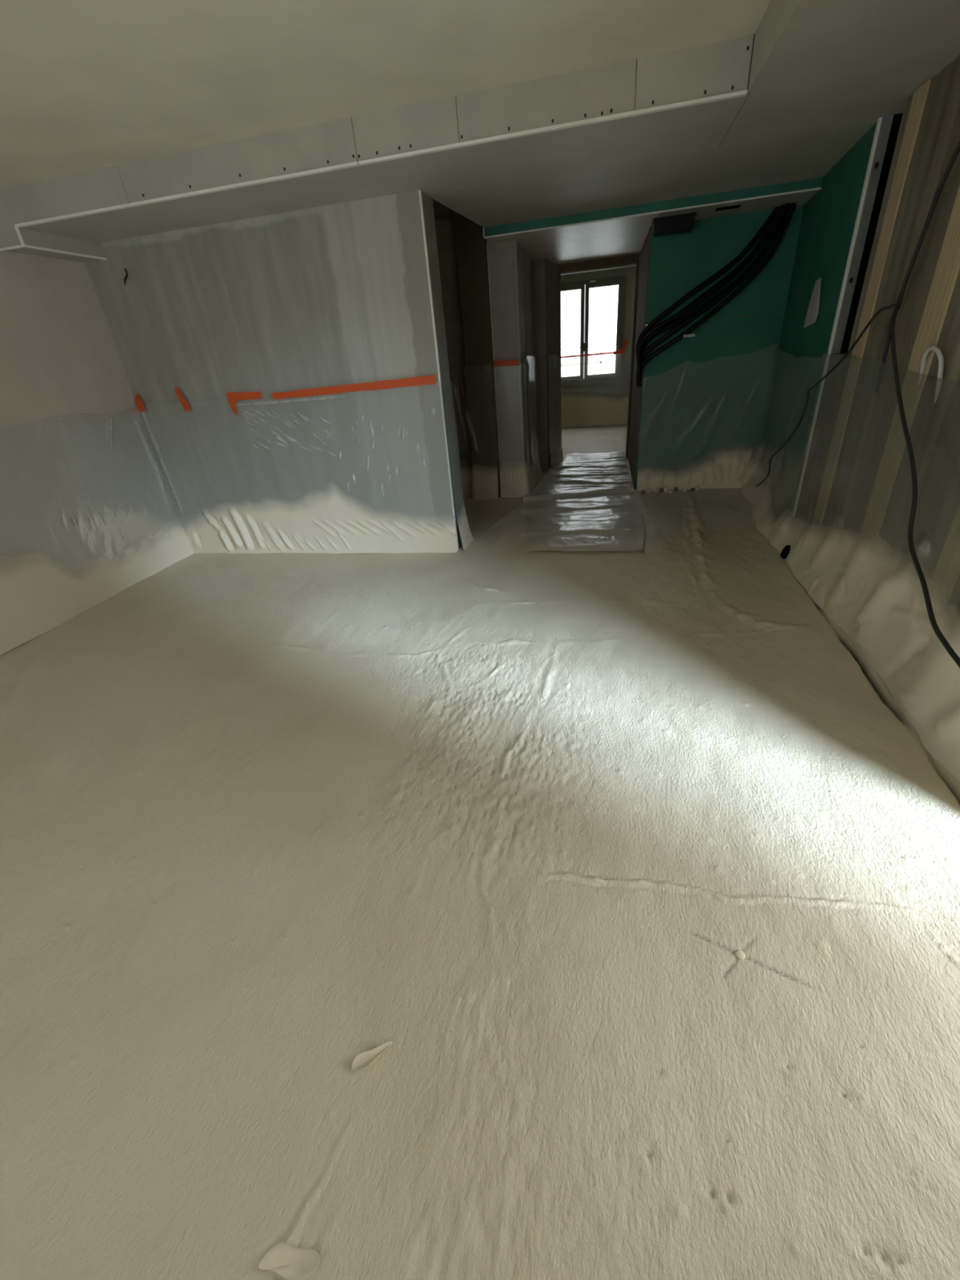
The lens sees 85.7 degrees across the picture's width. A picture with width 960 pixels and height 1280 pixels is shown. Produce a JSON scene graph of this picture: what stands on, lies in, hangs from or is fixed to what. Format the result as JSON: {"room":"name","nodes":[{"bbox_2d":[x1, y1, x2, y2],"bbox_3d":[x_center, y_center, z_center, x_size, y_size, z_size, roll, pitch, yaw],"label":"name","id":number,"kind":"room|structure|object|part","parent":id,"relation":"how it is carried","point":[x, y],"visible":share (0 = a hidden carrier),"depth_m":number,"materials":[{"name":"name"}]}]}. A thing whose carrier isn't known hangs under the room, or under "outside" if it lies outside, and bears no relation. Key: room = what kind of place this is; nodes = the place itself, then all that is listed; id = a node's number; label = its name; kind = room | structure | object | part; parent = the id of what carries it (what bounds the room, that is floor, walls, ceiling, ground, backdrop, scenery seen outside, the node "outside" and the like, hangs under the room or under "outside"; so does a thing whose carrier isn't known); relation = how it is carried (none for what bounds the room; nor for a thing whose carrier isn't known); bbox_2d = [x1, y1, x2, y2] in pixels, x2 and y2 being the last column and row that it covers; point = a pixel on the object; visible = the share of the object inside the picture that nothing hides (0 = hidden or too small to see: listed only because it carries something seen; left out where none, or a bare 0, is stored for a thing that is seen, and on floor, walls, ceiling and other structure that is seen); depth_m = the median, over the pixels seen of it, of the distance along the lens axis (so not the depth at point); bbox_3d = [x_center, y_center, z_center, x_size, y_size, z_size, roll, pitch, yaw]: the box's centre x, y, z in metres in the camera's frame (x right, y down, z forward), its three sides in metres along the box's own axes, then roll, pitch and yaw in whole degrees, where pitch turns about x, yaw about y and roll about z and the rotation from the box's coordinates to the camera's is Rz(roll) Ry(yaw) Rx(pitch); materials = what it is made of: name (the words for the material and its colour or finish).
{"room":"building under construction","nodes":[
{"label":"building under construction","id":0,"kind":"room"},
{"bbox_2d":[0,250,177,574],"bbox_3d":[-3.540,-0.681,2.115,0.230,2.800,9.600,2,30,13],"label":"wall","id":1,"kind":"structure","parent":0,"point":[60,357],"depth_m":3.67,"materials":[{"name":"paint"}]},
{"bbox_2d":[0,406,194,655],"bbox_3d":[-3.168,-0.453,3.004,0.084,1.291,3.835,2,30,13],"label":"plastic sheet","id":2,"kind":"object","parent":1,"relation":"attached to","point":[37,595],"visible":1,"depth_m":4.07,"materials":[{"name":"white"}]},
{"bbox_2d":[84,190,462,550],"bbox_3d":[-1.634,-1.895,4.255,2.840,2.436,0.292,2,30,13],"label":"wall","id":3,"kind":"structure","parent":0,"point":[348,292],"depth_m":3.92,"materials":[{"name":"paint"}]},
{"bbox_2d":[124,268,128,284],"bbox_3d":[-2.635,-2.700,3.847,0.047,0.099,0.027,-24,34,-31],"label":"wall hook","id":4,"kind":"object","parent":3,"relation":"attached to","point":[126,275],"visible":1,"depth_m":3.84,"materials":[{"name":"black metal"}]},
{"bbox_2d":[141,396,457,553],"bbox_3d":[-1.531,-1.346,4.328,2.643,1.302,0.072,2,30,13],"label":"plastic sheet","id":5,"kind":"object","parent":3,"relation":"attached to","point":[331,522],"visible":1,"depth_m":4.52,"materials":[{"name":"white plastic"}]},
{"bbox_2d":[135,393,144,412],"bbox_3d":[-2.830,-1.967,4.298,0.073,0.141,0.002,2,30,13],"label":"tape","id":6,"kind":"object","parent":5,"relation":"attached to","point":[140,404],"visible":1,"depth_m":4.30,"materials":[{"name":"orange plastic"}]},
{"bbox_2d":[174,386,190,411],"bbox_3d":[-2.416,-1.956,4.204,0.083,0.185,0.002,2,30,13],"label":"tape","id":7,"kind":"object","parent":5,"relation":"attached to","point":[185,405],"visible":1,"depth_m":4.21,"materials":[{"name":"orange plastic"}]},
{"bbox_2d":[226,391,262,416],"bbox_3d":[-1.863,-1.879,4.114,0.305,0.181,0.004,2,30,13],"label":"tape","id":8,"kind":"object","parent":5,"relation":"attached to","point":[233,397],"visible":1,"depth_m":4.09,"materials":[{"name":"orange plastic"}]},
{"bbox_2d":[271,374,435,399],"bbox_3d":[-0.972,-1.896,3.889,1.330,0.077,0.002,2,30,13],"label":"tape","id":9,"kind":"object","parent":5,"relation":"attached to","point":[426,380],"visible":1,"depth_m":3.87,"materials":[{"name":"orange plastic"}]},
{"bbox_2d":[450,382,473,550],"bbox_3d":[-0.183,-1.396,4.232,0.103,1.267,0.384,2,30,13],"label":"plastic sheet","id":10,"kind":"object","parent":3,"relation":"attached to","point":[466,536],"visible":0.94,"depth_m":4.40,"materials":[{"name":"white plastic"}]},
{"bbox_2d":[435,212,501,497],"bbox_3d":[-1.328,-2.485,5.022,2.765,2.670,1.800,2,30,13],"label":"wall","id":11,"kind":"structure","parent":0,"point":[462,251],"depth_m":5.12,"materials":[{"name":"brown paint"}]},
{"bbox_3d":[-0.840,-2.854,5.605,1.540,2.670,0.150,2,30,13],"label":"plaster panel","id":12,"kind":"part","parent":11,"relation":"part of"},
{"bbox_2d":[452,366,497,499],"bbox_3d":[-0.682,-2.208,5.696,1.750,1.341,0.212,2,30,13],"label":"plastic sheet","id":13,"kind":"object","parent":11,"relation":"attached to","point":[477,483],"visible":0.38,"depth_m":5.71,"materials":[{"name":"beige plastic"}]},
{"bbox_2d":[0,424,959,1279],"bbox_3d":[0.005,-0.780,4.388,5.950,0.120,14.800,2,30,13],"label":"floor","id":14,"kind":"structure","parent":0,"point":[489,811],"depth_m":1.51,"materials":[{"name":"plastic"}]},
{"bbox_2d":[257,1242,319,1279],"bbox_3d":[-0.352,1.154,0.962,0.112,0.013,0.042,2,30,13],"label":"flap","id":15,"kind":"object","parent":14,"relation":"on","point":[292,1263],"visible":1,"depth_m":0.96,"materials":[{"name":"beige plastic"}]},
{"bbox_2d":[351,1041,392,1071],"bbox_3d":[-0.256,0.993,1.231,0.100,0.016,0.035,-13,30,-14],"label":"flap","id":16,"kind":"object","parent":14,"relation":"on","point":[362,1060],"visible":1,"depth_m":1.23,"materials":[{"name":"beige plastic"}]},
{"bbox_2d":[518,450,644,552],"bbox_3d":[1.146,-1.761,5.902,1.262,0.078,4.334,2,30,13],"label":"plastic sheet","id":17,"kind":"object","parent":14,"relation":"on","point":[588,501],"visible":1,"depth_m":5.04,"materials":[{"name":"silver"}]},
{"bbox_2d":[560,394,628,427],"bbox_3d":[1.802,-4.792,10.020,3.450,1.252,0.173,2,30,13],"label":"plastic sheet","id":18,"kind":"object","parent":14,"relation":"on","point":[576,411],"visible":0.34,"depth_m":10.14,"materials":[{"name":"white plastic"}]},
{"bbox_2d":[560,337,627,358],"bbox_3d":[2.075,-5.434,9.657,1.300,0.253,0.009,2,30,13],"label":"tape","id":19,"kind":"object","parent":18,"relation":"attached to","point":[622,351],"visible":0.92,"depth_m":9.64,"materials":[{"name":"orange"}]},
{"bbox_2d":[657,488,663,493],"bbox_3d":[1.910,-1.575,5.454,0.057,0.051,0.045,2,30,13],"label":"crumb","id":20,"kind":"object","parent":14,"relation":"on","point":[661,490],"visible":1,"depth_m":5.44,"materials":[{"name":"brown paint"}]},
{"bbox_2d":[663,486,668,492],"bbox_3d":[1.963,-1.588,5.464,0.048,0.058,0.036,2,30,13],"label":"crumb","id":21,"kind":"object","parent":14,"relation":"on","point":[665,489],"visible":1,"depth_m":5.45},
{"bbox_2d":[694,484,699,490],"bbox_3d":[2.262,-1.585,5.396,0.043,0.061,0.033,-10,29,-8],"label":"crumb","id":22,"kind":"object","parent":14,"relation":"on","point":[696,487],"visible":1,"depth_m":5.39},
{"bbox_2d":[734,949,745,959],"bbox_3d":[0.689,0.834,1.371,0.026,0.012,0.026,2,30,13],"label":"cap","id":23,"kind":"object","parent":14,"relation":"on","point":[740,954],"visible":1,"depth_m":1.37,"materials":[{"name":"plastic"}]},
{"bbox_2d":[780,545,791,559],"bbox_3d":[2.160,-0.620,3.639,0.066,0.083,0.102,20,38,37],"label":"pipe stub","id":24,"kind":"object","parent":14,"relation":"on","point":[785,551],"visible":0.73,"depth_m":3.62,"materials":[{"name":"black plastic"}]},
{"bbox_2d":[0,0,959,264],"bbox_3d":[-0.216,-2.927,3.198,6.000,0.408,15.000,2,30,13],"label":"ceiling","id":25,"kind":"structure","parent":0,"point":[120,119],"depth_m":2.45,"materials":[{"name":"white paint"}]},
{"bbox_2d":[651,212,697,236],"bbox_3d":[1.634,-3.506,4.375,0.340,0.103,0.200,2,30,13],"label":"ceiling box","id":26,"kind":"object","parent":25,"relation":"attached to","point":[683,223],"visible":1,"depth_m":4.31,"materials":[{"name":"black plastic"}]},
{"bbox_2d":[635,206,779,384],"bbox_3d":[2.017,-3.082,4.739,1.100,1.272,0.125,2,30,13],"label":"conduit","id":27,"kind":"object","parent":25,"relation":"hanging from","point":[769,220],"visible":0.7,"depth_m":4.59,"materials":[{"name":"black plastic"}]},
{"bbox_2d":[635,204,784,377],"bbox_3d":[2.023,-3.071,4.660,1.114,1.210,0.116,3,30,15],"label":"conduit","id":28,"kind":"object","parent":25,"relation":"hanging from","point":[655,333],"visible":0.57,"depth_m":4.59,"materials":[{"name":"black plastic"}]},
{"bbox_2d":[635,203,790,376],"bbox_3d":[2.019,-3.066,4.630,1.143,1.192,0.125,2,30,13],"label":"conduit","id":29,"kind":"object","parent":25,"relation":"hanging from","point":[784,210],"visible":1,"depth_m":4.55,"materials":[{"name":"black plastic"}]},
{"bbox_2d":[636,207,789,382],"bbox_3d":[2.044,-3.054,4.668,1.136,1.248,0.110,3,30,15],"label":"conduit","id":30,"kind":"object","parent":25,"relation":"hanging from","point":[739,281],"visible":0.82,"depth_m":4.60,"materials":[{"name":"black plastic"}]},
{"bbox_2d":[636,202,795,380],"bbox_3d":[2.051,-3.042,4.629,1.173,1.228,0.105,3,30,15],"label":"conduit","id":31,"kind":"object","parent":25,"relation":"hanging from","point":[735,293],"visible":1,"depth_m":4.55,"materials":[{"name":"black plastic"}]},
{"bbox_2d":[683,333,694,337],"bbox_3d":[1.920,-2.794,4.750,0.100,0.023,0.004,2,30,13],"label":"label","id":32,"kind":"object","parent":31,"relation":"attached to","point":[688,335],"visible":1,"depth_m":4.75,"materials":[{"name":"white paper"}]},
{"bbox_2d":[636,206,795,386],"bbox_3d":[2.087,-3.070,4.729,1.191,1.290,0.125,2,30,13],"label":"conduit","id":33,"kind":"object","parent":25,"relation":"hanging from","point":[682,319],"visible":0.42,"depth_m":4.73,"materials":[{"name":"black plastic"}]},
{"bbox_2d":[715,204,741,211],"bbox_3d":[1.995,-3.477,4.163,0.180,0.008,0.080,2,30,13],"label":"ceiling slot","id":34,"kind":"object","parent":25,"relation":"attached to","point":[735,206],"visible":1,"depth_m":4.15,"materials":[{"name":"black"}]},
{"bbox_2d":[890,140,959,668],"bbox_3d":[1.735,-1.067,1.775,0.123,1.976,1.820,5,31,18],"label":"cable","id":35,"kind":"object","parent":25,"relation":"hanging from","point":[943,640],"visible":1,"depth_m":2.18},
{"bbox_2d":[755,187,937,486],"bbox_3d":[2.184,-1.636,3.380,0.044,1.680,1.839,2,30,12],"label":"cable","id":36,"kind":"object","parent":35,"relation":"hanging from","point":[894,304],"visible":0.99,"depth_m":3.13,"materials":[{"name":"black rubber"}]},
{"bbox_2d":[486,239,536,468],"bbox_3d":[0.377,-2.964,5.602,0.292,2.670,0.967,2,30,13],"label":"wall pier","id":37,"kind":"object","parent":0,"point":[509,270],"visible":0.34,"depth_m":5.23,"materials":[{"name":"paint"}]},
{"bbox_2d":[499,357,542,497],"bbox_3d":[0.568,-2.405,5.807,0.311,1.377,1.078,11,33,27],"label":"plastic sheet","id":38,"kind":"object","parent":37,"relation":"attached to","point":[521,481],"visible":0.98,"depth_m":5.71,"materials":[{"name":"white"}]},
{"bbox_2d":[493,359,519,366],"bbox_3d":[0.263,-2.759,5.154,0.257,0.063,0.002,2,30,13],"label":"tape","id":39,"kind":"object","parent":38,"relation":"attached to","point":[496,362],"visible":1,"depth_m":5.15,"materials":[{"name":"orange"}]},
{"bbox_2d":[530,258,559,470],"bbox_3d":[0.631,-3.456,6.443,0.443,2.670,1.216,7,31,21],"label":"wall","id":40,"kind":"structure","parent":0,"point":[544,273],"depth_m":6.43,"materials":[{"name":"paint"}]},
{"bbox_2d":[550,449,563,470],"bbox_3d":[1.010,-3.010,6.844,0.028,1.354,0.641,7,31,22],"label":"plastic sheet","id":41,"kind":"object","parent":40,"relation":"attached to","point":[554,461],"visible":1,"depth_m":7.12,"materials":[{"name":"white plastic"}]},
{"bbox_2d":[559,254,639,457],"bbox_3d":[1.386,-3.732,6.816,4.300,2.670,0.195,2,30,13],"label":"door frame","id":42,"kind":"structure","parent":40,"relation":"in","point":[628,260],"depth_m":6.34,"materials":[{"name":"brown paint"}]},
{"bbox_2d":[560,266,635,399],"bbox_3d":[2.080,-5.553,9.888,4.600,2.750,0.250,2,30,13],"label":"wall","id":43,"kind":"structure","parent":0,"point":[615,390],"depth_m":9.57,"materials":[{"name":"paint"}]},
{"bbox_3d":[2.078,-4.695,10.385,1.415,0.775,0.250,2,30,13],"label":"wall panel","id":44,"kind":"part","parent":43,"relation":"part of","materials":[{"name":"beige paint"}]},
{"bbox_2d":[560,275,626,386],"bbox_3d":[1.952,-5.702,9.673,1.415,1.690,0.180,2,30,13],"label":"window","id":45,"kind":"structure","parent":43,"relation":"in","point":[584,379],"depth_m":9.54,"materials":[{"name":"white plastic"}]},
{"bbox_3d":[1.629,-5.728,9.725,0.650,1.535,0.080,2,30,13],"label":"sash","id":46,"kind":"part","parent":45,"relation":"part of","materials":[{"name":"glass"}]},
{"bbox_3d":[2.268,-5.707,9.582,0.649,1.535,0.080,2,30,13],"label":"sash","id":47,"kind":"part","parent":45,"relation":"part of","materials":[{"name":"glass"}]},
{"bbox_3d":[1.901,-6.629,9.308,1.415,0.285,0.250,2,30,13],"label":"wall panel","id":48,"kind":"part","parent":43,"relation":"part of","materials":[{"name":"grey paint"}]},
{"bbox_3d":[3.506,-5.506,9.570,1.675,2.750,0.250,2,30,13],"label":"wall panel","id":49,"kind":"part","parent":43,"relation":"part of","materials":[{"name":"grey paint"}]},
{"bbox_2d":[627,225,652,488],"bbox_3d":[1.786,-3.218,5.846,0.010,2.650,1.808,2,30,13],"label":"wall","id":50,"kind":"structure","parent":0,"point":[644,255],"depth_m":5.69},
{"bbox_2d":[635,204,804,488],"bbox_3d":[2.288,-2.781,4.979,1.380,2.650,0.100,2,30,13],"label":"wall","id":51,"kind":"structure","parent":0,"point":[707,394],"depth_m":4.93,"materials":[{"name":"green paint"}]},
{"bbox_2d":[636,450,759,491],"bbox_3d":[2.227,-2.178,5.193,1.176,1.311,0.100,2,30,13],"label":"plastic sheet","id":52,"kind":"object","parent":51,"relation":"attached to","point":[724,470],"visible":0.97,"depth_m":5.41,"materials":[{"name":"grey plastic"}]},
{"bbox_2d":[758,122,876,522],"bbox_3d":[2.632,-2.332,4.116,0.264,2.650,2.083,4,30,16],"label":"wall","id":53,"kind":"structure","parent":0,"point":[828,218],"depth_m":3.86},
{"bbox_2d":[482,177,822,238],"bbox_3d":[1.294,-3.425,4.113,2.605,0.083,0.022,2,30,14],"label":"ceiling beam","id":54,"kind":"structure","parent":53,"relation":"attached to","point":[811,184],"depth_m":4.09,"materials":[{"name":"paint"}]},
{"bbox_2d":[738,460,786,542],"bbox_3d":[2.443,-1.716,4.364,0.147,1.278,1.809,5,31,18],"label":"plastic sheet","id":55,"kind":"object","parent":53,"relation":"attached to","point":[759,497],"visible":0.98,"depth_m":4.56,"materials":[{"name":"grey plastic"}]},
{"bbox_2d":[804,277,821,328],"bbox_3d":[2.405,-2.428,3.736,0.013,0.302,0.387,5,31,18],"label":"paper sheet","id":56,"kind":"object","parent":53,"relation":"attached to","point":[813,308],"visible":1,"depth_m":3.69,"materials":[{"name":"white paper"}]},
{"bbox_2d":[791,54,959,628],"bbox_3d":[1.650,0.038,0.072,0.650,2.700,7.560,2,30,13],"label":"wall","id":57,"kind":"structure","parent":0,"point":[855,479],"depth_m":2.50,"materials":[{"name":"paint"}]},
{"bbox_2d":[769,518,959,781],"bbox_3d":[1.909,-0.608,2.468,0.125,1.270,2.760,2,30,13],"label":"plastic sheet","id":58,"kind":"object","parent":57,"relation":"attached to","point":[867,591],"visible":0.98,"depth_m":2.38,"materials":[{"name":"grey plastic"}]},
{"bbox_2d":[874,277,909,392],"bbox_3d":[2.037,-1.502,2.566,0.029,0.503,0.074,5,31,18],"label":"cable","id":59,"kind":"object","parent":57,"relation":"attached to","point":[888,333],"visible":0.59,"depth_m":2.62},
{"bbox_2d":[917,345,943,403],"bbox_3d":[1.970,-1.162,2.259,0.052,0.221,0.173,2,30,13],"label":"loop","id":60,"kind":"object","parent":57,"relation":"attached to","point":[939,353],"visible":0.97,"depth_m":2.21,"materials":[{"name":"white plastic"}]},
{"label":"outside","id":61,"kind":"structure","parent":0,"visible":0},
{"bbox_2d":[560,361,615,377],"bbox_3d":[8.112,-5.456,12.587,70.000,0.100,90.000,2,30,13],"label":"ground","id":62,"kind":"structure","parent":61,"point":[606,367],"depth_m":42.13,"materials":[{"name":"white"}]},
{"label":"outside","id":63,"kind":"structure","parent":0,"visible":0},
{"bbox_2d":[560,342,616,373],"bbox_3d":[2.637,-5.476,11.020,6.000,1.430,1.720,2,30,13],"label":"railing","id":64,"kind":"object","parent":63,"point":[614,344],"visible":0.11,"depth_m":11.48,"materials":[{"name":"metal"}]},
{"bbox_3d":[2.772,-6.191,11.518,6.000,0.030,0.040,2,30,13],"label":"rail","id":65,"kind":"part","parent":64,"relation":"part of","materials":[{"name":"paint"}]},
{"bbox_3d":[2.746,-6.474,11.360,6.000,0.040,0.080,2,30,13],"label":"rail","id":66,"kind":"part","parent":64,"relation":"part of","materials":[{"name":"metal"}]},
{"bbox_3d":[2.718,-5.928,11.683,0.040,1.220,0.040,2,30,13],"label":"post","id":67,"kind":"part","parent":64,"relation":"part of","materials":[{"name":"metal"}]}
]}

